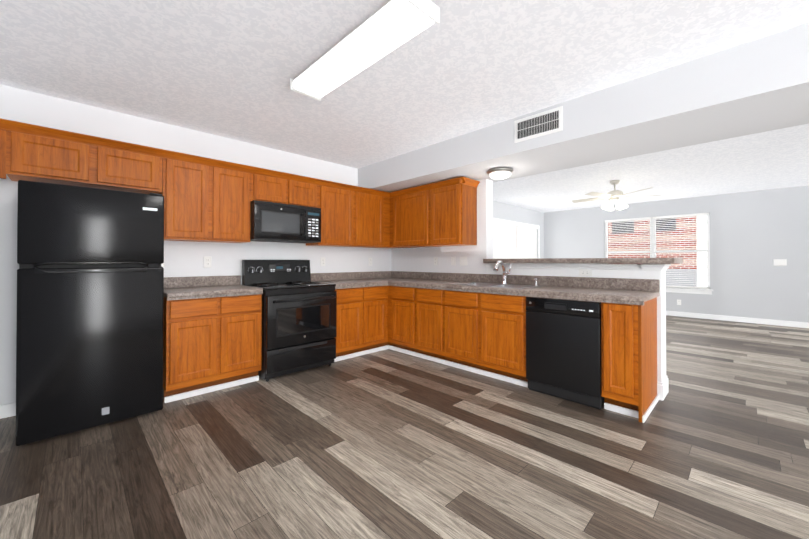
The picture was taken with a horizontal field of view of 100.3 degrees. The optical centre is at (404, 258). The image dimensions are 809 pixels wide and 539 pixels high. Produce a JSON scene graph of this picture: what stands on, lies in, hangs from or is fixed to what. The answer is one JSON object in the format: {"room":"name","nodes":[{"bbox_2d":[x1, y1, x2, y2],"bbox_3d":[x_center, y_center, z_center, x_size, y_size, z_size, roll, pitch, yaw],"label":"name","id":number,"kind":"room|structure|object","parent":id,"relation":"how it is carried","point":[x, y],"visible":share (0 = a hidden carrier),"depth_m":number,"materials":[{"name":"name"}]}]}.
{"room":"kitchen","nodes":[
{"label":"kitchen","id":0,"kind":"room"},
{"bbox_2d":[0,84,543,404],"bbox_3d":[0.329,-0.028,5.925,9.620,2.500,0.150,0,-1,-44],"label":"wall","id":1,"kind":"structure","parent":0,"point":[183,258],"depth_m":3.34,"materials":[{"name":"grey paint"}]},
{"bbox_2d":[0,119,95,187],"bbox_3d":[-2.714,-0.770,2.611,0.446,0.364,0.321,0,-1,-44],"label":"upper cabinet","id":2,"kind":"object","parent":1,"relation":"attached to","point":[32,152],"depth_m":2.49,"materials":[{"name":"brown wood"}]},
{"bbox_2d":[96,137,163,193],"bbox_3d":[-2.395,-0.768,2.924,0.448,0.364,0.321,0,-1,-44],"label":"upper cabinet","id":3,"kind":"object","parent":1,"relation":"attached to","point":[120,166],"depth_m":2.81,"materials":[{"name":"brown wood"}]},
{"bbox_2d":[162,150,211,241],"bbox_3d":[-2.098,-0.560,3.215,0.377,0.776,0.321,0,-1,-44],"label":"upper cabinet","id":4,"kind":"object","parent":1,"relation":"attached to","point":[187,195],"depth_m":3.10,"materials":[{"name":"brown wood"}]},
{"bbox_2d":[204,257,210,267],"bbox_3d":[-2.034,0.038,3.491,0.070,0.114,0.008,0,-1,-44],"label":"electrical outlet plate","id":5,"kind":"object","parent":1,"relation":"attached to","point":[207,260],"depth_m":3.49,"materials":[{"name":"white plastic"}]},
{"bbox_2d":[212,159,251,242],"bbox_3d":[-1.830,-0.558,3.477,0.373,0.776,0.321,0,-1,-44],"label":"upper cabinet","id":6,"kind":"object","parent":1,"relation":"attached to","point":[231,182],"depth_m":3.36,"materials":[{"name":"brown wood"}]},
{"bbox_2d":[252,166,287,203],"bbox_3d":[-1.555,-0.771,3.748,0.391,0.346,0.321,0,-1,-44],"label":"upper cabinet","id":7,"kind":"object","parent":1,"relation":"attached to","point":[267,185],"depth_m":3.63,"materials":[{"name":"brown wood"}]},
{"bbox_2d":[250,200,320,242],"bbox_3d":[-1.375,-0.392,3.839,0.773,0.403,0.439,0,-1,-44],"label":"over-the-range microwave","id":8,"kind":"object","parent":7,"relation":"attached to","point":[278,222],"visible":1,"depth_m":3.67,"materials":[{"name":"black"}]},
{"bbox_2d":[164,271,391,289],"bbox_3d":[-1.275,0.242,4.227,3.011,0.104,0.019,0,-1,-44],"label":"backsplash","id":9,"kind":"structure","parent":1,"relation":"attached to","point":[234,280],"depth_m":3.64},
{"bbox_2d":[288,174,319,207],"bbox_3d":[-1.277,-0.768,4.021,0.388,0.346,0.321,0,-1,-44],"label":"upper cabinet","id":10,"kind":"object","parent":1,"relation":"attached to","point":[302,190],"depth_m":3.91,"materials":[{"name":"brown wood"}]},
{"bbox_2d":[321,257,324,265],"bbox_3d":[-1.070,0.046,4.437,0.070,0.114,0.008,0,-1,-44],"label":"electrical outlet plate","id":11,"kind":"object","parent":1,"relation":"attached to","point":[322,259],"depth_m":4.43,"materials":[{"name":"white plastic"}]},
{"bbox_2d":[306,179,355,245],"bbox_3d":[-0.948,-0.551,4.343,0.528,0.776,0.321,0,-1,-44],"label":"upper cabinet","id":12,"kind":"object","parent":1,"relation":"attached to","point":[337,200],"depth_m":4.23,"materials":[{"name":"brown wood"}]},
{"bbox_2d":[348,186,387,247],"bbox_3d":[-0.535,-0.548,4.748,0.628,0.776,0.321,0,-1,-44],"label":"upper cabinet","id":13,"kind":"object","parent":1,"relation":"attached to","point":[371,205],"depth_m":4.62,"materials":[{"name":"brown wood"}]},
{"bbox_2d":[0,218,808,418],"bbox_3d":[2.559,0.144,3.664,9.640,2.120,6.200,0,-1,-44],"label":"baseboard","id":14,"kind":"structure","parent":1,"relation":"attached to","point":[7,410],"depth_m":6.68,"materials":[{"name":"white wood"}]},
{"bbox_2d":[493,221,537,258],"bbox_3d":[2.719,0.166,8.184,2.280,1.966,0.040,0,-1,-44],"label":"blind","id":15,"kind":"object","parent":1,"relation":"attached to","point":[504,241],"visible":0.4,"depth_m":8.08,"materials":[{"name":"white plastic"}]},
{"bbox_2d":[0,315,808,538],"bbox_3d":[2.552,1.254,3.648,9.920,0.100,6.500,0,-1,-44],"label":"floor","id":16,"kind":"structure","parent":0,"point":[388,444],"depth_m":2.00,"materials":[{"name":"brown wood"}]},
{"bbox_2d":[15,180,164,445],"bbox_3d":[-2.385,0.347,2.615,0.761,1.698,0.700,0,-1,-44],"label":"refrigerator","id":17,"kind":"object","parent":16,"relation":"on","point":[90,311],"visible":1,"depth_m":2.32,"materials":[{"name":"black metal"}]},
{"bbox_2d":[163,294,219,402],"bbox_3d":[-2.003,0.761,3.091,0.386,0.876,0.617,0,-1,-44],"label":"base cabinet","id":18,"kind":"object","parent":16,"relation":"on","point":[212,332],"depth_m":2.87,"materials":[{"name":"brown wood"}]},
{"bbox_2d":[164,286,262,297],"bbox_3d":[-1.863,0.305,3.226,0.770,0.038,0.625,0,-1,-44],"label":"countertop","id":19,"kind":"structure","parent":18,"relation":"on","point":[171,290],"depth_m":3.11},
{"bbox_2d":[220,290,262,389],"bbox_3d":[-1.728,0.763,3.360,0.382,0.876,0.617,0,-1,-44],"label":"base cabinet","id":20,"kind":"object","parent":16,"relation":"on","point":[240,312],"depth_m":3.15,"materials":[{"name":"brown wood"}]},
{"bbox_2d":[242,260,336,381],"bbox_3d":[-1.243,0.610,3.715,0.788,1.190,0.740,0,-1,-44],"label":"range","id":21,"kind":"object","parent":16,"relation":"on","point":[299,320],"visible":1,"depth_m":3.53,"materials":[{"name":"black metal"}]},
{"bbox_2d":[334,286,363,361],"bbox_3d":[-0.866,0.770,4.206,0.402,0.876,0.617,0,-1,-44],"label":"base cabinet","id":22,"kind":"object","parent":16,"relation":"on","point":[350,299],"depth_m":4.01,"materials":[{"name":"brown wood"}]},
{"bbox_2d":[320,278,399,285],"bbox_3d":[-0.499,0.316,4.564,1.430,0.038,0.625,0,-1,-44],"label":"countertop","id":23,"kind":"structure","parent":22,"relation":"on","point":[343,281],"depth_m":4.32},
{"bbox_2d":[364,282,387,354],"bbox_3d":[-0.571,0.772,4.495,0.426,0.876,0.617,0,-1,-44],"label":"base cabinet","id":24,"kind":"object","parent":16,"relation":"on","point":[376,293],"depth_m":4.29,"materials":[{"name":"brown wood"}]},
{"bbox_2d":[388,282,411,354],"bbox_3d":[0.140,0.772,4.490,0.617,0.876,0.587,0,-1,-44],"label":"base cabinet","id":25,"kind":"object","parent":16,"relation":"on","point":[399,295],"depth_m":4.27,"materials":[{"name":"brown wood"}]},
{"bbox_2d":[412,286,439,362],"bbox_3d":[0.498,0.769,4.126,0.617,0.876,0.433,0,-1,-44],"label":"base cabinet","id":26,"kind":"object","parent":16,"relation":"on","point":[425,299],"depth_m":3.95,"materials":[{"name":"brown wood"}]},
{"bbox_2d":[440,286,475,372],"bbox_3d":[0.811,0.767,3.806,0.617,0.876,0.463,0,-1,-44],"label":"base cabinet","id":27,"kind":"object","parent":16,"relation":"on","point":[457,304],"depth_m":3.62,"materials":[{"name":"brown wood"}]},
{"bbox_2d":[476,290,555,387],"bbox_3d":[1.146,0.764,3.465,0.617,0.876,0.492,0,-1,-44],"label":"base cabinet","id":28,"kind":"object","parent":16,"relation":"on","point":[500,314],"depth_m":3.25,"materials":[{"name":"brown wood"}]},
{"bbox_2d":[526,297,603,409],"bbox_3d":[1.525,0.775,3.061,0.606,0.850,0.604,0,-1,-44],"label":"dishwasher","id":29,"kind":"object","parent":16,"relation":"on","point":[563,348],"visible":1,"depth_m":2.82,"materials":[{"name":"black plastic"}]},
{"bbox_2d":[596,298,658,422],"bbox_3d":[1.840,0.759,2.757,0.617,0.876,0.262,0,-1,-44],"label":"base cabinet","id":30,"kind":"object","parent":16,"relation":"on","point":[628,326],"depth_m":2.56,"materials":[{"name":"brown wood"}]},
{"bbox_2d":[400,278,659,301],"bbox_3d":[0.968,0.317,3.643,0.625,0.063,2.784,0,-1,-44],"label":"countertop","id":31,"kind":"structure","parent":30,"relation":"on","point":[581,293],"depth_m":2.95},
{"bbox_2d":[448,282,527,289],"bbox_3d":[0.978,0.373,3.638,0.484,0.174,0.843,0,-1,-44],"label":"sink","id":32,"kind":"object","parent":31,"relation":"in","point":[515,285],"depth_m":3.77,"materials":[{"name":"silver metal"}]},
{"bbox_2d":[492,259,515,281],"bbox_3d":[1.082,0.152,3.714,0.286,0.268,0.109,0,-1,-44],"label":"faucet","id":33,"kind":"object","parent":31,"relation":"on","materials":[{"name":"silver metal"}]},
{"bbox_2d":[0,0,808,212],"bbox_3d":[2.552,-1.346,3.668,9.920,0.100,6.500,0,-1,-44],"label":"ceiling","id":34,"kind":"structure","parent":0,"point":[227,68],"depth_m":2.34,"materials":[{"name":"white paint"}]},
{"bbox_2d":[290,0,439,100],"bbox_3d":[-0.322,-1.262,2.102,0.246,0.085,1.200,0,-1,-44],"label":"kitchen ceiling light","id":35,"kind":"object","parent":34,"relation":"attached to","point":[387,27],"visible":1,"depth_m":1.94,"materials":[{"name":"white plastic"}]},
{"bbox_2d":[572,180,660,210],"bbox_3d":[3.436,-1.028,5.606,1.292,0.500,1.228,0,-1,-44],"label":"room ceiling fan","id":36,"kind":"object","parent":34,"relation":"hanging from","point":[614,196],"visible":1,"depth_m":5.52,"materials":[{"name":"grey"}]},
{"bbox_2d":[391,179,670,400],"bbox_3d":[1.081,0.124,4.151,0.308,2.169,3.434,0,-1,-44],"label":"wall","id":37,"kind":"structure","parent":0,"point":[418,259],"depth_m":4.08,"materials":[{"name":"grey paint"}]},
{"bbox_2d":[388,184,431,247],"bbox_3d":[0.158,-0.548,4.693,0.321,0.776,0.767,0,-1,-44],"label":"upper cabinet","id":38,"kind":"object","parent":37,"relation":"attached to","point":[407,209],"depth_m":4.58,"materials":[{"name":"brown wood"}]},
{"bbox_2d":[434,257,437,264],"bbox_3d":[0.427,0.036,4.638,0.008,0.114,0.070,0,-1,-44],"label":"electrical outlet plate","id":39,"kind":"object","parent":37,"relation":"attached to","point":[435,258],"depth_m":4.63,"materials":[{"name":"white plastic"}]},
{"bbox_2d":[451,257,455,264],"bbox_3d":[0.637,0.035,4.419,0.014,0.114,0.070,0,-1,-44],"label":"electrical outlet plate","id":40,"kind":"object","parent":37,"relation":"attached to","point":[453,259],"depth_m":4.42,"materials":[{"name":"white plastic"}]},
{"bbox_2d":[428,178,479,245],"bbox_3d":[0.603,-0.552,4.240,0.321,0.776,0.502,0,-1,-44],"label":"upper cabinet","id":41,"kind":"object","parent":37,"relation":"attached to","point":[452,203],"depth_m":4.09,"materials":[{"name":"brown wood"}]},
{"bbox_2d":[460,257,466,265],"bbox_3d":[0.749,0.034,4.305,0.014,0.114,0.116,0,-1,-44],"label":"electrical outlet plate","id":42,"kind":"object","parent":37,"relation":"attached to","point":[463,260],"depth_m":4.30,"materials":[{"name":"white plastic"}]},
{"bbox_2d":[392,271,659,289],"bbox_3d":[0.980,0.241,4.065,0.019,0.104,3.370,0,-1,-44],"label":"backsplash","id":43,"kind":"structure","parent":37,"relation":"attached to","point":[525,280],"depth_m":3.51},
{"bbox_2d":[579,269,591,276],"bbox_3d":[1.756,0.140,3.282,0.008,0.070,0.114,0,-1,-44],"label":"electrical outlet plate","id":44,"kind":"object","parent":37,"relation":"attached to","point":[582,272],"depth_m":3.28,"materials":[{"name":"white plastic"}]},
{"bbox_2d":[358,23,808,191],"bbox_3d":[1.815,-1.136,2.943,0.885,0.329,6.200,0,-1,-44],"label":"soffit","id":45,"kind":"structure","parent":0,"point":[760,85],"depth_m":2.54,"materials":[{"name":"paint"}]},
{"bbox_2d":[487,167,512,179],"bbox_3d":[1.046,-0.916,3.701,0.280,0.092,0.280,0,-1,-44],"label":"flush ceiling light","id":46,"kind":"object","parent":45,"relation":"attached to","point":[498,173],"visible":1,"depth_m":3.62,"materials":[{"name":"white glass"}]},
{"bbox_2d":[514,106,562,142],"bbox_3d":[1.162,-1.166,2.962,0.016,0.206,0.430,0,-1,-44],"label":"ceiling vent","id":47,"kind":"object","parent":45,"relation":"in","point":[540,124],"visible":1,"depth_m":2.95,"materials":[{"name":"white plastic"}]},
{"bbox_2d":[544,185,808,322],"bbox_3d":[6.039,-0.019,7.079,0.150,2.500,6.500,0,-1,-44],"label":"wall","id":48,"kind":"structure","parent":0,"point":[753,234],"depth_m":6.53,"materials":[{"name":"paint"}]},
{"bbox_2d":[605,213,709,288],"bbox_3d":[5.569,-0.146,7.571,0.095,1.560,1.900,0,-1,-44],"label":"window","id":49,"kind":"structure","parent":48,"relation":"in","point":[652,248],"depth_m":7.35,"materials":[{"name":"white"}]},
{"bbox_2d":[605,213,708,288],"bbox_3d":[5.508,-0.150,7.512,0.064,1.544,1.876,0,-1,-44],"label":"window blind","id":50,"kind":"object","parent":49,"relation":"attached to","point":[656,218],"visible":0.75,"depth_m":7.31,"materials":[{"name":"white plastic"}]},
{"bbox_2d":[773,259,786,265],"bbox_3d":[6.833,0.074,6.148,0.014,0.114,0.162,0,-1,-44],"label":"light switch","id":51,"kind":"object","parent":48,"relation":"attached to","point":[776,262],"depth_m":6.14,"materials":[{"name":"white plastic"}]},
{"label":"outside","id":52,"kind":"structure","parent":0,"visible":0},
{"bbox_3d":[12.597,1.942,15.038,20.080,0.100,24.000,0,-1,-44],"label":"ground","id":53,"kind":"structure","parent":52,"visible":0},
{"bbox_2d":[608,216,696,285],"bbox_3d":[6.636,-2.213,14.335,0.420,9.000,8.700,0,-1,-44],"label":"building","id":54,"kind":"structure","parent":53,"relation":"on","point":[681,270],"depth_m":11.58,"materials":[{"name":"red brick"}]}
]}

